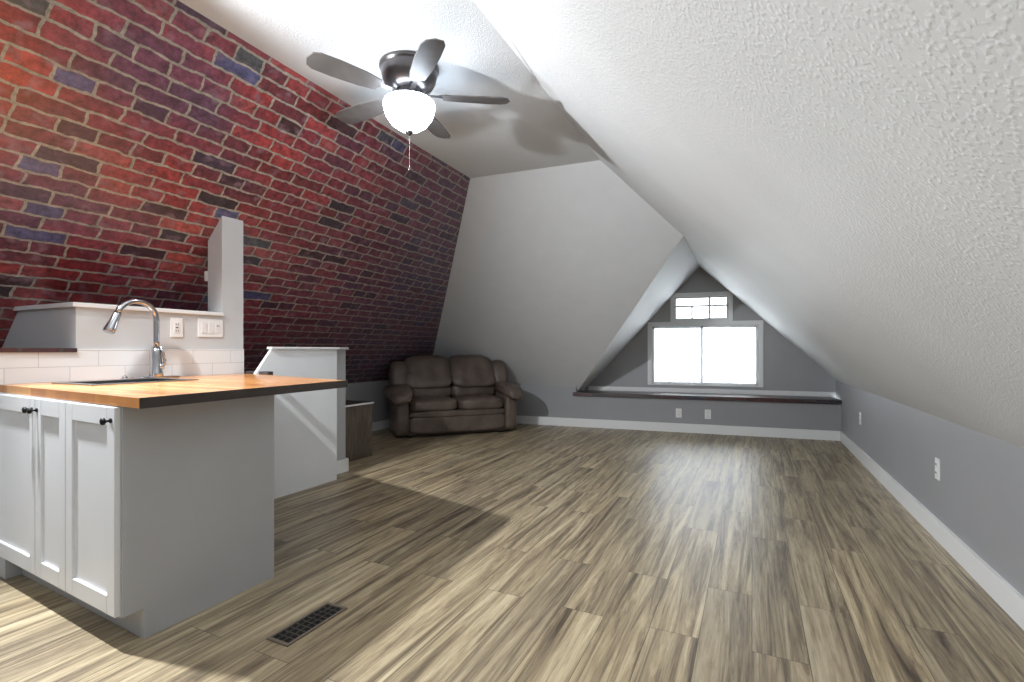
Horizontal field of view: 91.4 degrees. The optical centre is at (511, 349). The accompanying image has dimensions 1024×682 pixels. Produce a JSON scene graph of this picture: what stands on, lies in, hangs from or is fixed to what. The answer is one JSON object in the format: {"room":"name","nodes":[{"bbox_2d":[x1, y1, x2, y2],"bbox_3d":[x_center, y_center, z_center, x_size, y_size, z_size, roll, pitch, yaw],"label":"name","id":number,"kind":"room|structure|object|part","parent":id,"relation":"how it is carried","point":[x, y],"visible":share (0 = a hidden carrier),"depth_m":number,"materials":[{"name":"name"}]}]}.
{"room":"studio apartment","nodes":[
{"label":"studio apartment","id":0,"kind":"room"},
{"bbox_2d":[0,216,243,383],"bbox_3d":[-2.844,0.079,3.108,1.302,2.002,1.642,0,0,26],"label":"wall","id":1,"kind":"structure","parent":0,"point":[100,355],"depth_m":2.95,"materials":[{"name":"white paint"}]},
{"bbox_2d":[0,348,76,351],"bbox_3d":[-2.878,0.001,2.578,0.900,0.022,0.658,0,0,26],"label":"shelf ledge","id":2,"kind":"object","parent":1,"relation":"attached to","point":[1,349],"visible":1,"depth_m":2.53,"materials":[{"name":"wood"}]},
{"bbox_3d":[-2.273,0.088,2.834,0.009,0.173,1.642,0,0,26],"label":"tile panel","id":3,"kind":"part","parent":1,"relation":"part of","materials":[{"name":"white tile"}]},
{"bbox_2d":[170,318,182,336],"bbox_3d":[-2.117,-0.142,3.157,0.012,0.122,0.074,0,0,26],"label":"outlet","id":4,"kind":"object","parent":1,"relation":"attached to","point":[176,324],"visible":1,"depth_m":3.15,"materials":[{"name":"white plastic"}]},
{"bbox_2d":[174,322,179,332],"bbox_3d":[-2.115,-0.142,3.156,0.004,0.070,0.036,0,0,26],"label":"socket","id":5,"kind":"object","parent":4,"relation":"attached to","point":[176,324],"depth_m":3.15,"materials":[{"name":"white paint"}]},
{"bbox_2d":[204,271,207,280],"bbox_3d":[-2.134,-0.520,3.538,0.044,0.070,0.060,0,0,26],"label":"light switch","id":6,"kind":"object","parent":1,"relation":"attached to","point":[205,272],"visible":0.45,"depth_m":3.51,"materials":[{"name":"white plastic"}]},
{"bbox_2d":[198,318,222,336],"bbox_3d":[-2.021,-0.147,3.355,0.012,0.122,0.170,0,0,26],"label":"light switch","id":7,"kind":"object","parent":1,"relation":"attached to","point":[206,327],"visible":1,"depth_m":3.35,"materials":[{"name":"white plastic"}]},
{"bbox_2d":[215,323,219,332],"bbox_3d":[-1.999,-0.147,3.397,0.004,0.068,0.034,0,0,26],"label":"switch","id":8,"kind":"object","parent":7,"relation":"attached to","point":[217,325],"depth_m":3.39,"materials":[{"name":"white paint"}]},
{"bbox_3d":[-2.025,0.079,3.537,0.152,2.002,0.159,0,0,26],"label":"post","id":9,"kind":"part","parent":1,"relation":"part of","materials":[{"name":"white paint"}]},
{"bbox_2d":[0,0,469,383],"bbox_3d":[-2.406,-0.612,3.378,2.202,2.307,9.208,0,0,26],"label":"brick wall","id":10,"kind":"structure","parent":0,"point":[129,129],"depth_m":3.13,"materials":[{"name":"brick"}]},
{"bbox_2d":[254,347,348,498],"bbox_3d":[-1.684,0.528,3.997,0.285,1.103,1.030,0,0,26],"label":"wall","id":11,"kind":"structure","parent":0,"point":[310,426],"depth_m":3.90,"materials":[{"name":"white paint"}]},
{"bbox_3d":[-1.559,1.022,4.392,0.128,0.115,0.210,0,0,26],"label":"baseboard","id":12,"kind":"part","parent":11,"relation":"part of","materials":[{"name":"white paint"}]},
{"bbox_2d":[346,380,389,421],"bbox_3d":[-3.294,0.751,3.767,0.080,0.658,9.141,0,0,26],"label":"wall","id":13,"kind":"structure","parent":0,"point":[364,391],"depth_m":6.69,"materials":[{"name":"grey paint"}]},
{"bbox_2d":[372,419,389,430],"bbox_3d":[-1.845,1.022,6.676,0.016,0.115,2.641,0,0,26],"label":"baseboard","id":14,"kind":"structure","parent":13,"relation":"attached to","point":[383,424],"depth_m":6.78,"materials":[{"name":"white paint"}]},
{"bbox_2d":[178,0,599,177],"bbox_3d":[-1.305,-1.750,1.626,1.300,0.080,7.003,0,0,26],"label":"ceiling","id":15,"kind":"structure","parent":0,"point":[530,131],"depth_m":2.95,"materials":[{"name":"paint"}]},
{"bbox_2d":[306,38,509,169],"bbox_3d":[-0.649,-1.399,3.055,1.141,0.623,1.161,0,0,26],"label":"ceiling fan","id":16,"kind":"object","parent":15,"relation":"hanging from","point":[410,77],"visible":1,"depth_m":2.91,"materials":[{"name":"grey metal"}]},
{"bbox_3d":[-0.924,-1.536,2.758,0.410,0.034,0.139,0,0,-42],"label":"blade","id":17,"kind":"part","parent":16,"relation":"part of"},
{"bbox_3d":[-0.968,-1.536,3.234,0.412,0.034,0.148,0,0,26],"label":"blade","id":18,"kind":"part","parent":16,"relation":"part of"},
{"bbox_3d":[-0.621,-1.409,3.027,0.312,0.172,0.312,0,0,26],"label":"lamp shade","id":19,"kind":"part","parent":16,"relation":"part of","materials":[{"name":"white glass"}]},
{"bbox_3d":[-0.459,-1.536,2.656,0.139,0.034,0.410,0,0,-24],"label":"blade","id":20,"kind":"part","parent":16,"relation":"part of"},
{"bbox_3d":[-0.535,-1.536,3.423,0.139,0.034,0.410,0,0,12],"label":"blade","id":21,"kind":"part","parent":16,"relation":"part of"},
{"bbox_3d":[-0.218,-1.536,3.067,0.410,0.034,0.139,0,0,-6],"label":"blade","id":22,"kind":"part","parent":16,"relation":"part of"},
{"bbox_2d":[0,423,1023,681],"bbox_3d":[-0.659,1.110,2.788,5.719,0.060,9.857,0,0,26],"label":"floor","id":23,"kind":"structure","parent":0,"point":[525,552],"depth_m":2.30,"materials":[{"name":"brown wood"}]},
{"bbox_2d":[0,392,273,638],"bbox_3d":[-1.773,0.641,2.441,1.210,0.878,0.933,0,0,26],"label":"base cabinet","id":24,"kind":"object","parent":23,"relation":"on","point":[148,520],"visible":0.98,"depth_m":2.02,"materials":[{"name":"white paint"}]},
{"bbox_3d":[-2.247,0.585,2.262,0.494,0.755,0.020,0,0,29],"label":"door","id":25,"kind":"part","parent":24,"relation":"part of","materials":[{"name":"white paint"}]},
{"bbox_3d":[-2.022,0.255,2.106,0.027,0.027,0.034,0,0,26],"label":"knob","id":26,"kind":"part","parent":24,"relation":"part of","materials":[{"name":"black metal"}]},
{"bbox_3d":[-1.900,0.585,2.068,0.291,0.755,0.020,0,0,29],"label":"door","id":27,"kind":"part","parent":24,"relation":"part of","materials":[{"name":"white paint"}]},
{"bbox_3d":[-1.594,0.585,1.897,0.400,0.755,0.020,0,0,29],"label":"door","id":28,"kind":"part","parent":24,"relation":"part of","materials":[{"name":"white paint"}]},
{"bbox_3d":[-1.454,0.255,1.789,0.027,0.027,0.034,0,0,26],"label":"knob","id":29,"kind":"part","parent":24,"relation":"part of","materials":[{"name":"black metal"}]},
{"bbox_2d":[0,373,347,408],"bbox_3d":[-1.596,0.184,2.646,1.369,0.038,1.394,0,0,26],"label":"countertop","id":30,"kind":"structure","parent":24,"relation":"on","point":[208,388],"depth_m":2.21,"materials":[{"name":"brown wood"}]},
{"bbox_2d":[51,378,198,385],"bbox_3d":[-1.994,0.260,2.604,0.374,0.200,0.494,0,0,26],"label":"sink","id":31,"kind":"object","parent":30,"relation":"in","point":[139,380],"visible":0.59,"depth_m":2.62,"materials":[{"name":"metal"}]},
{"bbox_2d":[84,379,165,383],"bbox_3d":[-1.994,0.263,2.604,0.326,0.194,0.446,0,0,26],"label":"basin","id":32,"kind":"object","parent":31,"relation":"in","point":[117,380],"depth_m":2.69,"materials":[{"name":"metal"}]},
{"bbox_2d":[102,298,179,378],"bbox_3d":[-2.132,-0.064,2.889,0.078,0.462,0.406,0,0,26],"label":"kitchen faucet","id":33,"kind":"object","parent":30,"relation":"on","point":[157,352],"visible":0.91,"depth_m":2.93,"materials":[{"name":"silver metal"}]},
{"bbox_3d":[-2.142,-0.140,2.862,0.034,0.311,0.236,0,0,23],"label":"gooseneck spout","id":34,"kind":"part","parent":33,"relation":"part of","materials":[{"name":"silver metal"}]},
{"bbox_3d":[-2.103,0.160,2.956,0.060,0.013,0.260,0,0,26],"label":"plate","id":35,"kind":"part","parent":33,"relation":"part of","materials":[{"name":"silver metal"}]},
{"bbox_3d":[-2.070,0.046,2.965,0.037,0.134,0.035,0,0,-19],"label":"lever handle","id":36,"kind":"part","parent":33,"relation":"part of","materials":[{"name":"silver metal"}]},
{"bbox_2d":[246,371,272,374],"bbox_3d":[-1.789,0.164,3.540,0.230,0.028,0.045,0,0,26],"label":"strip","id":37,"kind":"object","parent":30,"relation":"attached to","point":[248,372],"visible":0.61,"depth_m":3.50,"materials":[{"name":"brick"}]},
{"bbox_3d":[-1.278,0.641,2.096,0.018,0.878,0.636,0,0,26],"label":"panel","id":38,"kind":"part","parent":24,"relation":"part of","materials":[{"name":"white wood"}]},
{"bbox_2d":[266,602,347,646],"bbox_3d":[-0.801,1.077,1.975,0.112,0.006,0.300,0,0,26],"label":"floor vent","id":39,"kind":"object","parent":23,"relation":"in","point":[288,635],"visible":1,"depth_m":1.96,"materials":[{"name":"metal"}]},
{"bbox_2d":[277,605,337,641],"bbox_3d":[-0.801,1.077,1.975,0.090,0.004,0.274,0,0,26],"label":"grille","id":40,"kind":"object","parent":39,"relation":"attached to","point":[319,616],"depth_m":1.97,"materials":[{"name":"black metal"}]},
{"bbox_2d":[346,400,373,461],"bbox_3d":[-1.738,0.803,5.038,0.526,0.553,0.420,0,0,26],"label":"base cabinet","id":41,"kind":"object","parent":23,"relation":"on","point":[358,413],"visible":0.4,"depth_m":4.94,"materials":[{"name":"brown wood"}]},
{"bbox_2d":[383,355,522,437],"bbox_3d":[-0.770,0.575,6.573,1.761,1.010,0.923,0,0,-21],"label":"loveseat","id":42,"kind":"object","parent":23,"relation":"on","point":[427,394],"visible":1,"depth_m":6.44,"materials":[{"name":"brown leather"}]},
{"bbox_2d":[383,384,412,403],"bbox_3d":[-1.428,0.536,6.237,0.291,0.215,0.780,0,0,-21],"label":"armrest","id":43,"kind":"object","parent":42,"relation":"on","point":[396,393],"depth_m":5.98,"materials":[{"name":"brown leather"}]},
{"bbox_3d":[-1.433,0.810,6.332,0.170,0.500,0.660,0,0,-21],"label":"arm panel","id":44,"kind":"part","parent":42,"relation":"part of","materials":[{"name":"brown leather"}]},
{"bbox_2d":[403,355,451,388],"bbox_3d":[-1.142,0.285,6.638,0.664,0.430,0.408,0,0,-21],"label":"cushion","id":45,"kind":"object","parent":42,"relation":"on","point":[419,371],"depth_m":6.53,"materials":[{"name":"brown leather"}]},
{"bbox_2d":[411,386,450,396],"bbox_3d":[-1.115,0.545,6.604,0.624,0.210,0.246,0,0,-21],"label":"lumbar cushion","id":46,"kind":"object","parent":42,"relation":"on","point":[418,391],"depth_m":6.50,"materials":[{"name":"brown leather"}]},
{"bbox_2d":[409,396,456,411],"bbox_3d":[-1.048,0.683,6.419,0.636,0.184,0.570,0,0,-21],"label":"seat cushion","id":47,"kind":"object","parent":42,"relation":"on","point":[418,403],"depth_m":6.18,"materials":[{"name":"brown leather"}]},
{"bbox_3d":[-0.677,0.795,6.338,1.250,0.080,0.122,0,0,-21],"label":"rail","id":48,"kind":"part","parent":42,"relation":"part of","materials":[{"name":"brown leather"}]},
{"bbox_3d":[-0.681,0.925,6.347,1.250,0.210,0.112,0,0,-21],"label":"footrest panel","id":49,"kind":"part","parent":42,"relation":"part of","materials":[{"name":"brown leather"}]},
{"bbox_2d":[450,384,494,396],"bbox_3d":[-0.538,0.545,6.830,0.624,0.210,0.247,0,0,-21],"label":"lumbar cushion","id":50,"kind":"object","parent":42,"relation":"on","point":[456,390],"depth_m":6.70,"materials":[{"name":"brown leather"}]},
{"bbox_2d":[448,355,496,386],"bbox_3d":[-0.542,0.285,6.873,0.664,0.430,0.408,0,0,-21],"label":"cushion","id":51,"kind":"object","parent":42,"relation":"on","point":[463,370],"depth_m":6.75,"materials":[{"name":"brown leather"}]},
{"bbox_2d":[452,394,503,409],"bbox_3d":[-0.462,0.683,6.649,0.636,0.184,0.570,0,0,-21],"label":"seat cushion","id":52,"kind":"object","parent":42,"relation":"on","point":[463,401],"depth_m":6.42,"materials":[{"name":"brown leather"}]},
{"bbox_3d":[-0.120,0.810,6.848,0.170,0.500,0.660,0,0,-21],"label":"arm panel","id":53,"kind":"part","parent":42,"relation":"part of","materials":[{"name":"brown leather"}]},
{"bbox_2d":[495,381,522,399],"bbox_3d":[-0.060,0.536,6.775,0.291,0.215,0.780,0,0,-21],"label":"armrest","id":54,"kind":"object","parent":42,"relation":"on","point":[506,390],"depth_m":6.53,"materials":[{"name":"brown leather"}]},
{"bbox_2d":[433,160,682,391],"bbox_3d":[0.179,-0.579,6.405,1.987,2.379,4.001,0,0,-17],"label":"wall","id":55,"kind":"structure","parent":0,"point":[549,264],"depth_m":5.57,"materials":[{"name":"grey paint"}]},
{"bbox_2d":[578,236,699,390],"bbox_3d":[1.390,-0.295,6.243,1.693,1.780,2.254,0,0,26],"label":"wall","id":56,"kind":"structure","parent":0,"point":[681,264],"depth_m":6.30,"materials":[{"name":"paint"}]},
{"bbox_2d":[516,384,840,430],"bbox_3d":[1.333,0.776,6.946,5.543,0.607,0.080,0,0,20],"label":"wall","id":57,"kind":"structure","parent":0,"point":[537,400],"depth_m":6.60,"materials":[{"name":"grey paint"}]},
{"bbox_2d":[516,415,839,440],"bbox_3d":[1.316,1.022,6.901,5.543,0.115,0.016,0,0,20],"label":"baseboard","id":58,"kind":"structure","parent":57,"relation":"attached to","point":[575,422],"depth_m":6.54,"materials":[{"name":"white paint"}]},
{"bbox_2d":[676,408,681,417],"bbox_3d":[2.193,0.830,6.579,0.074,0.120,0.012,0,0,20],"label":"wall outlet","id":59,"kind":"object","parent":57,"relation":"attached to","point":[678,411],"visible":1,"depth_m":6.58,"materials":[{"name":"white plastic"}]},
{"bbox_2d":[573,390,841,403],"bbox_3d":[2.463,0.620,6.703,3.251,0.050,0.488,0,0,20],"label":"window ledge","id":60,"kind":"object","parent":57,"relation":"on","point":[597,393],"visible":0.97,"depth_m":6.52,"materials":[{"name":"dark polished wood"}]},
{"bbox_2d":[705,410,710,418],"bbox_3d":[2.528,0.830,6.455,0.074,0.120,0.012,0,0,20],"label":"wall outlet","id":61,"kind":"object","parent":57,"relation":"attached to","point":[707,412],"visible":1,"depth_m":6.45,"materials":[{"name":"white plastic"}]},
{"bbox_2d":[473,0,1023,447],"bbox_3d":[0.965,-0.691,2.259,2.244,2.153,10.107,0,0,26],"label":"sloped ceiling","id":62,"kind":"structure","parent":0,"point":[851,172],"depth_m":1.20,"materials":[{"name":"paint"}]},
{"bbox_2d":[585,267,835,397],"bbox_3d":[2.615,-0.263,6.962,3.233,1.775,0.136,0,0,20],"label":"wall","id":63,"kind":"structure","parent":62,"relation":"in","point":[785,367],"depth_m":6.75,"materials":[{"name":"grey paint"}]},
{"bbox_2d":[670,291,732,321],"bbox_3d":[2.624,-0.595,6.941,0.804,0.400,0.110,0,0,20],"label":"window","id":64,"kind":"structure","parent":63,"relation":"attached to","point":[729,299],"depth_m":6.91,"materials":[{"name":"white paint"}]},
{"bbox_3d":[2.634,-0.583,6.969,0.693,0.315,0.050,0,0,20],"label":"sash frame","id":65,"kind":"part","parent":64,"relation":"part of","materials":[{"name":"white paint"}]},
{"bbox_2d":[648,320,762,386],"bbox_3d":[2.652,0.050,6.931,1.486,0.890,0.110,0,0,20],"label":"window","id":66,"kind":"structure","parent":63,"relation":"attached to","point":[747,322],"depth_m":6.91,"materials":[{"name":"white paint"}]},
{"bbox_2d":[652,326,757,328],"bbox_3d":[2.646,-0.315,6.914,1.366,0.040,0.026,0,0,20],"label":"curtain rod","id":67,"kind":"object","parent":66,"relation":"attached to","point":[701,327],"visible":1,"depth_m":6.90,"materials":[{"name":"white paint"}]},
{"bbox_2d":[654,327,700,383],"bbox_3d":[2.337,0.076,7.032,0.645,0.796,0.019,0,0,20],"label":"curtain","id":68,"kind":"object","parent":67,"relation":"hanging from","point":[677,351],"visible":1,"depth_m":7.03,"materials":[{"name":"white fabric"}]},
{"bbox_2d":[701,326,757,384],"bbox_3d":[2.957,0.076,6.805,0.708,0.796,0.019,0,0,20],"label":"curtain","id":69,"kind":"object","parent":67,"relation":"hanging from","point":[728,355],"visible":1,"depth_m":6.81,"materials":[{"name":"white fabric"}]},
{"bbox_2d":[836,381,1023,595],"bbox_3d":[1.962,0.733,1.780,0.080,0.695,10.107,0,0,26],"label":"wall","id":70,"kind":"structure","parent":0,"point":[978,495],"depth_m":2.64,"materials":[{"name":"grey paint"}]},
{"bbox_2d":[840,431,1023,629],"bbox_3d":[1.822,1.022,1.597,0.016,0.115,9.657,0,0,26],"label":"baseboard","id":71,"kind":"structure","parent":70,"relation":"attached to","point":[1007,597],"depth_m":2.61,"materials":[{"name":"white paint"}]},
{"bbox_2d":[935,457,939,480],"bbox_3d":[2.430,0.680,2.860,0.012,0.120,0.074,0,0,26],"label":"wall outlet","id":72,"kind":"object","parent":70,"relation":"attached to","point":[937,461],"visible":1,"depth_m":2.85,"materials":[{"name":"white plastic"}]}
]}

